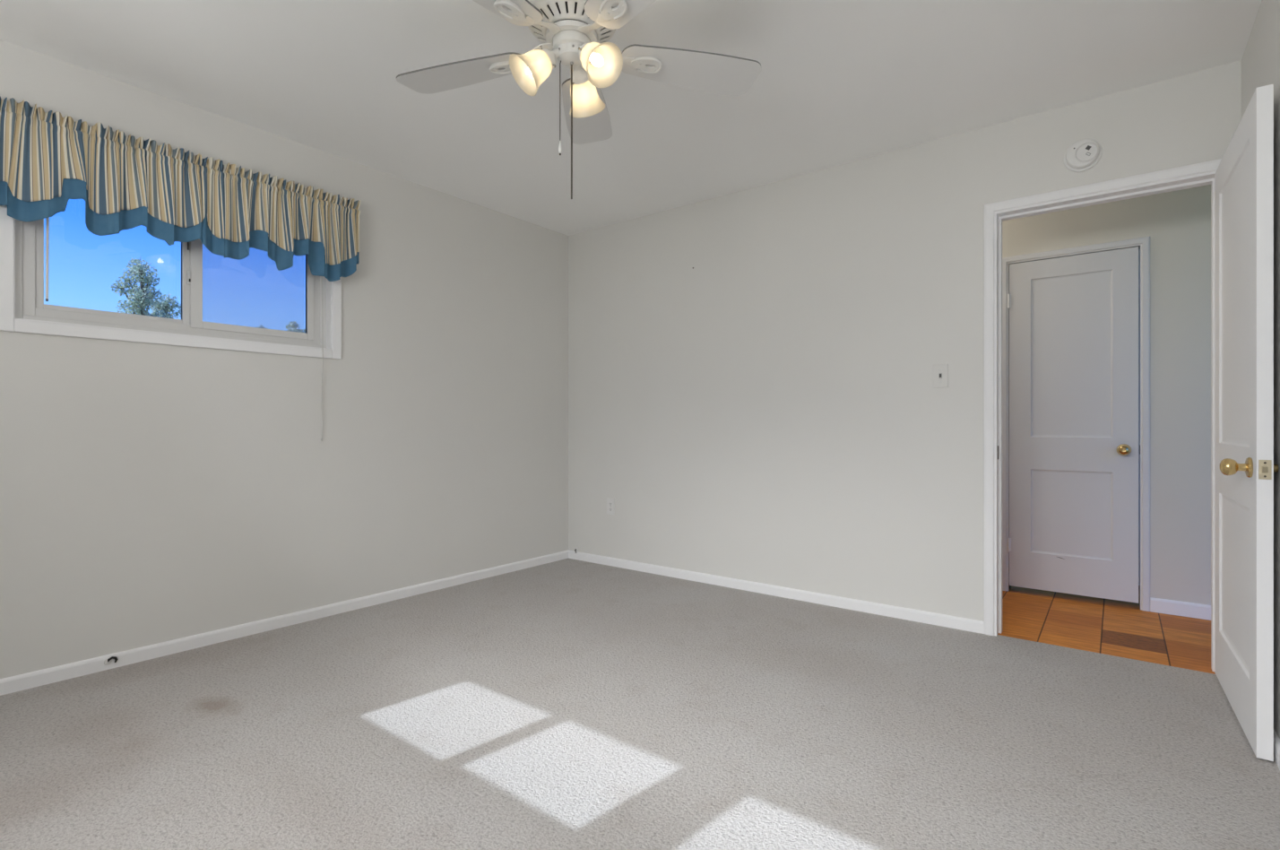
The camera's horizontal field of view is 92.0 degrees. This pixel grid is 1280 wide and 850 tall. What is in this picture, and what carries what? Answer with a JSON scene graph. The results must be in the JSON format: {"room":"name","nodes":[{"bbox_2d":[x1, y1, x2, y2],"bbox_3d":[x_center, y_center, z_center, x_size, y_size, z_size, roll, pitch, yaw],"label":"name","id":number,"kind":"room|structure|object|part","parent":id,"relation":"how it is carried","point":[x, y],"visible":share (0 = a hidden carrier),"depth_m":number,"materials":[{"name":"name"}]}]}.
{"room":"empty bedroom","nodes":[
{"label":"empty bedroom","id":0,"kind":"room"},
{"bbox_2d":[0,39,568,678],"bbox_3d":[-1.753,-0.217,3.216,0.120,2.440,3.800,0,0,38],"label":"wall","id":1,"kind":"structure","parent":0,"point":[151,493],"depth_m":3.10,"materials":[{"name":"paint"}]},
{"bbox_2d":[0,205,341,359],"bbox_3d":[-2.040,-0.741,2.831,0.136,0.777,1.284,0,0,38],"label":"window","id":2,"kind":"structure","parent":1,"relation":"in","point":[22,307],"depth_m":2.69,"materials":[{"name":"white paint"}]},
{"bbox_3d":[-2.235,-0.742,2.638,0.028,0.589,0.523,0,0,38],"label":"sash","id":3,"kind":"part","parent":2,"relation":"part of","materials":[{"name":"clear glass"}]},
{"bbox_2d":[45,216,323,441],"bbox_3d":[-2.004,-0.497,2.803,0.063,1.156,1.170,0,0,38],"label":"window blind","id":4,"kind":"object","parent":2,"relation":"attached to","point":[47,219],"visible":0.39,"depth_m":2.42,"materials":[{"name":"white plastic"}]},
{"bbox_3d":[-1.661,-0.490,3.224,0.033,1.115,0.008,0,0,35],"label":"pull cord","id":5,"kind":"part","parent":4,"relation":"part of","materials":[{"name":"grey plastic"}]},
{"bbox_3d":[-1.893,-0.742,3.044,0.028,0.589,0.548,0,0,38],"label":"sash","id":6,"kind":"part","parent":2,"relation":"part of","materials":[{"name":"white plastic"}]},
{"bbox_3d":[-1.892,-0.742,3.050,0.004,0.521,0.468,0,0,38],"label":"pane","id":7,"kind":"part","parent":2,"relation":"part of","materials":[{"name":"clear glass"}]},
{"bbox_2d":[0,96,361,281],"bbox_3d":[-1.948,-0.975,2.767,0.113,0.453,1.420,0,0,38],"label":"window valance","id":8,"kind":"object","parent":1,"relation":"attached to","point":[48,160],"visible":1,"depth_m":2.63,"materials":[{"name":"fabric"}]},
{"bbox_2d":[0,550,568,695],"bbox_3d":[-1.700,0.974,3.175,0.013,0.058,3.800,0,0,38],"label":"baseboard","id":9,"kind":"structure","parent":1,"relation":"attached to","point":[27,680],"depth_m":2.92,"materials":[{"name":"white paint"}]},
{"bbox_2d":[103,656,118,665],"bbox_3d":[-2.176,0.967,2.541,0.043,0.034,0.016,0,0,-33],"label":"stub","id":10,"kind":"object","parent":9,"relation":"attached to","point":[109,660],"visible":1,"depth_m":2.54,"materials":[{"name":"black plastic"}]},
{"bbox_2d":[0,0,1261,235],"bbox_3d":[-0.252,-1.498,2.051,3.940,0.120,4.050,0,0,38],"label":"ceiling","id":11,"kind":"structure","parent":0,"point":[839,82],"depth_m":2.51,"materials":[{"name":"paint"}]},
{"bbox_2d":[396,0,761,198],"bbox_3d":[-0.253,-1.092,2.000,1.294,0.691,1.236,0,0,38],"label":"ceiling fan","id":12,"kind":"object","parent":11,"relation":"hanging from","point":[577,33],"visible":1,"depth_m":2.06,"materials":[{"name":"white metal"}]},
{"bbox_3d":[-0.616,-1.240,2.175,0.499,0.034,0.179,0,0,20],"label":"blade","id":13,"kind":"part","parent":12,"relation":"part of","materials":[{"name":"white wood"}]},
{"bbox_3d":[-0.478,-1.240,1.708,0.179,0.034,0.499,0,0,38],"label":"blade","id":14,"kind":"part","parent":12,"relation":"part of","materials":[{"name":"white"}]},
{"bbox_3d":[-0.341,-1.154,1.993,0.056,0.051,0.036,0,0,-20],"label":"bulb","id":15,"kind":"part","parent":12,"relation":"part of","materials":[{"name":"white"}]},
{"bbox_3d":[-0.350,-1.142,1.990,0.142,0.141,0.132,0,0,-20],"label":"lamp shade","id":16,"kind":"part","parent":12,"relation":"part of","materials":[{"name":"white glass"}]},
{"bbox_3d":[-0.276,-1.213,2.017,0.035,0.036,0.028,0,0,-20],"label":"lamp arm","id":17,"kind":"part","parent":12,"relation":"part of","materials":[{"name":"white metal"}]},
{"bbox_3d":[-0.262,-1.071,2.036,0.007,0.271,0.003,0,0,0],"label":"pull chain","id":18,"kind":"part","parent":12,"relation":"part of","materials":[{"name":"brown metal"}]},
{"bbox_3d":[-0.264,-0.918,2.036,0.012,0.043,0.012,0,0,38],"label":"pull knob","id":19,"kind":"part","parent":12,"relation":"part of","materials":[{"name":"white plastic"}]},
{"bbox_3d":[-0.225,-0.970,2.036,0.005,0.446,0.006,0,0,-30],"label":"pull chain","id":20,"kind":"part","parent":12,"relation":"part of","materials":[{"name":"brown metal"}]},
{"bbox_3d":[-0.225,-1.355,2.036,0.270,0.124,0.270,0,0,38],"label":"motor","id":21,"kind":"part","parent":12,"relation":"part of","materials":[{"name":"white metal"}]},
{"bbox_3d":[-0.212,-1.213,2.089,0.028,0.036,0.035,0,0,14],"label":"lamp arm","id":22,"kind":"part","parent":12,"relation":"part of","materials":[{"name":"white metal"}]},
{"bbox_3d":[-0.194,-1.142,2.166,0.132,0.141,0.142,0,0,14],"label":"lamp shade","id":23,"kind":"part","parent":12,"relation":"part of","materials":[{"name":"white glass"}]},
{"bbox_3d":[-0.213,-1.240,2.450,0.179,0.034,0.499,0,0,2],"label":"blade","id":24,"kind":"part","parent":12,"relation":"part of","materials":[{"name":"white wood"}]},
{"bbox_3d":[-0.136,-1.154,1.951,0.056,0.051,0.036,0,0,44],"label":"bulb","id":25,"kind":"part","parent":12,"relation":"part of","materials":[{"name":"white glass"}]},
{"bbox_3d":[-0.129,-1.142,1.944,0.142,0.141,0.132,0,0,44],"label":"lamp shade","id":26,"kind":"part","parent":12,"relation":"part of","materials":[{"name":"white glass"}]},
{"bbox_3d":[0.009,-1.240,1.694,0.179,0.034,0.499,0,0,-34],"label":"blade","id":27,"kind":"part","parent":12,"relation":"part of","materials":[{"name":"white"}]},
{"bbox_3d":[0.172,-1.240,2.153,0.499,0.034,0.179,0,0,-16],"label":"blade","id":28,"kind":"part","parent":12,"relation":"part of","materials":[{"name":"white wood"}]},
{"bbox_2d":[0,558,1279,849],"bbox_3d":[0.781,1.077,2.251,5.330,0.150,5.630,0,0,38],"label":"floor","id":29,"kind":"structure","parent":0,"point":[566,704],"depth_m":2.01,"materials":[{"name":"carpet"}]},
{"bbox_2d":[568,60,1241,621],"bbox_3d":[0.949,-0.217,3.606,3.920,2.440,0.120,0,0,38],"label":"wall","id":30,"kind":"structure","parent":0,"point":[768,410],"depth_m":3.48,"materials":[{"name":"paint"}]},
{"bbox_2d":[606,498,614,514],"bbox_3d":[-0.209,0.581,4.418,0.070,0.115,0.009,0,0,38],"label":"wall outlet","id":31,"kind":"object","parent":30,"relation":"attached to","point":[610,502],"visible":1,"depth_m":4.42,"materials":[{"name":"white plastic"}]},
{"bbox_2d":[568,550,984,633],"bbox_3d":[0.561,0.974,3.821,2.776,0.058,0.013,0,0,38],"label":"baseboard","id":32,"kind":"structure","parent":30,"relation":"attached to","point":[961,623],"depth_m":3.54,"materials":[{"name":"white paint"}]},
{"bbox_2d":[933,363,948,388],"bbox_3d":[1.503,-0.247,3.091,0.070,0.117,0.017,0,0,38],"label":"light switch","id":33,"kind":"object","parent":30,"relation":"attached to","point":[940,371],"visible":1,"depth_m":3.09,"materials":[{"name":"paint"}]},
{"bbox_2d":[1063,138,1102,172],"bbox_3d":[1.952,-1.198,2.725,0.140,0.140,0.048,0,0,38],"label":"smoke detector","id":34,"kind":"object","parent":30,"relation":"attached to","point":[1084,154],"visible":1,"depth_m":2.71,"materials":[{"name":"white plastic"}]},
{"bbox_2d":[983,158,1221,671],"bbox_3d":[2.046,-0.030,2.759,0.882,2.065,0.156,0,0,38],"label":"door frame","id":35,"kind":"structure","parent":30,"relation":"attached to","point":[1201,174],"depth_m":2.94,"materials":[{"name":"white paint"}]},
{"bbox_2d":[1002,184,1210,605],"bbox_3d":[2.442,-0.217,3.641,4.400,2.440,0.100,0,0,38],"label":"wall","id":36,"kind":"structure","parent":0,"point":[1177,223],"depth_m":3.27,"materials":[{"name":"paint"}]},
{"bbox_2d":[1007,246,1140,603],"bbox_3d":[2.462,-0.003,3.535,0.624,1.941,0.105,0,0,38],"label":"door","id":37,"kind":"structure","parent":36,"relation":"in","point":[1074,319],"depth_m":3.54,"materials":[{"name":"white paint"}]},
{"bbox_3d":[2.640,0.135,3.369,0.054,0.054,0.060,0,0,38],"label":"knob","id":38,"kind":"part","parent":37,"relation":"part of","materials":[{"name":"gold metal"}]},
{"bbox_2d":[1002,236,1150,611],"bbox_3d":[2.503,-0.009,3.584,0.702,2.022,0.114,0,0,38],"label":"door frame","id":39,"kind":"structure","parent":36,"relation":"attached to","point":[1143,244],"depth_m":3.35,"materials":[{"name":"white paint"}]},
{"bbox_2d":[1150,596,1210,620],"bbox_3d":[2.407,0.965,3.596,4.400,0.075,0.013,0,0,38],"label":"baseboard","id":40,"kind":"structure","parent":36,"relation":"attached to","point":[1191,609],"depth_m":3.25,"materials":[{"name":"white paint"}]},
{"bbox_2d":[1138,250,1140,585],"bbox_3d":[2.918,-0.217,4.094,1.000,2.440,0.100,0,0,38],"label":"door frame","id":41,"kind":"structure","parent":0,"point":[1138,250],"depth_m":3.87,"materials":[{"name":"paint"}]},
{"bbox_2d":[1241,0,1279,739],"bbox_3d":[1.255,-0.217,0.893,0.120,2.440,3.800,0,0,38],"label":"wall","id":42,"kind":"structure","parent":0,"point":[1260,60],"depth_m":1.90,"materials":[{"name":"paint"}]},
{"bbox_2d":[1214,83,1278,761],"bbox_3d":[2.094,-0.009,2.156,0.176,2.006,0.804,0,0,36],"label":"door","id":43,"kind":"structure","parent":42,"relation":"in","point":[1245,468],"depth_m":2.01,"materials":[{"name":"white paint"}]},
{"bbox_3d":[1.862,0.131,1.938,0.060,0.054,0.054,0,0,36],"label":"knob","id":44,"kind":"part","parent":43,"relation":"part of","materials":[{"name":"gold metal"}]},
{"bbox_3d":[1.861,0.132,1.839,0.027,0.058,0.002,0,0,36],"label":"latch plate","id":45,"kind":"part","parent":43,"relation":"part of","materials":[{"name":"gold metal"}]},
{"bbox_3d":[1.956,0.131,1.869,0.060,0.054,0.054,0,0,36],"label":"knob","id":46,"kind":"part","parent":43,"relation":"part of","materials":[{"name":"gold metal"}]},
{"bbox_2d":[1273,728,1279,769],"bbox_3d":[1.198,0.974,0.928,0.013,0.058,3.786,0,0,38],"label":"baseboard","id":47,"kind":"structure","parent":42,"relation":"attached to","point":[1276,741],"depth_m":1.84,"materials":[{"name":"white paint"}]},
{"label":"outside","id":48,"kind":"structure","parent":0,"visible":0},
{"bbox_3d":[-1.515,1.603,6.697,64.000,0.300,54.000,0,0,38],"label":"lawn","id":49,"kind":"structure","parent":48,"visible":0},
{"bbox_2d":[109,258,166,317],"bbox_3d":[-9.698,-0.916,12.018,1.040,4.758,1.026,0,0,-10],"label":"tree","id":50,"kind":"object","parent":49,"relation":"on","point":[144,296],"visible":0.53,"depth_m":11.85,"materials":[{"name":"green plant"}]},
{"bbox_2d":[148,294,181,319],"bbox_3d":[-13.049,-1.106,17.120,1.796,5.126,1.436,0,0,-25],"label":"tree","id":51,"kind":"object","parent":49,"relation":"on","point":[166,307],"visible":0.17,"depth_m":16.95,"materials":[{"name":"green plant"}]},
{"bbox_2d":[285,320,305,332],"bbox_3d":[-9.087,-0.629,16.041,1.336,4.182,0.911,0,0,1],"label":"tree","id":52,"kind":"object","parent":49,"relation":"on","point":[291,324],"visible":0.1,"depth_m":15.95,"materials":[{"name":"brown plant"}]}
]}

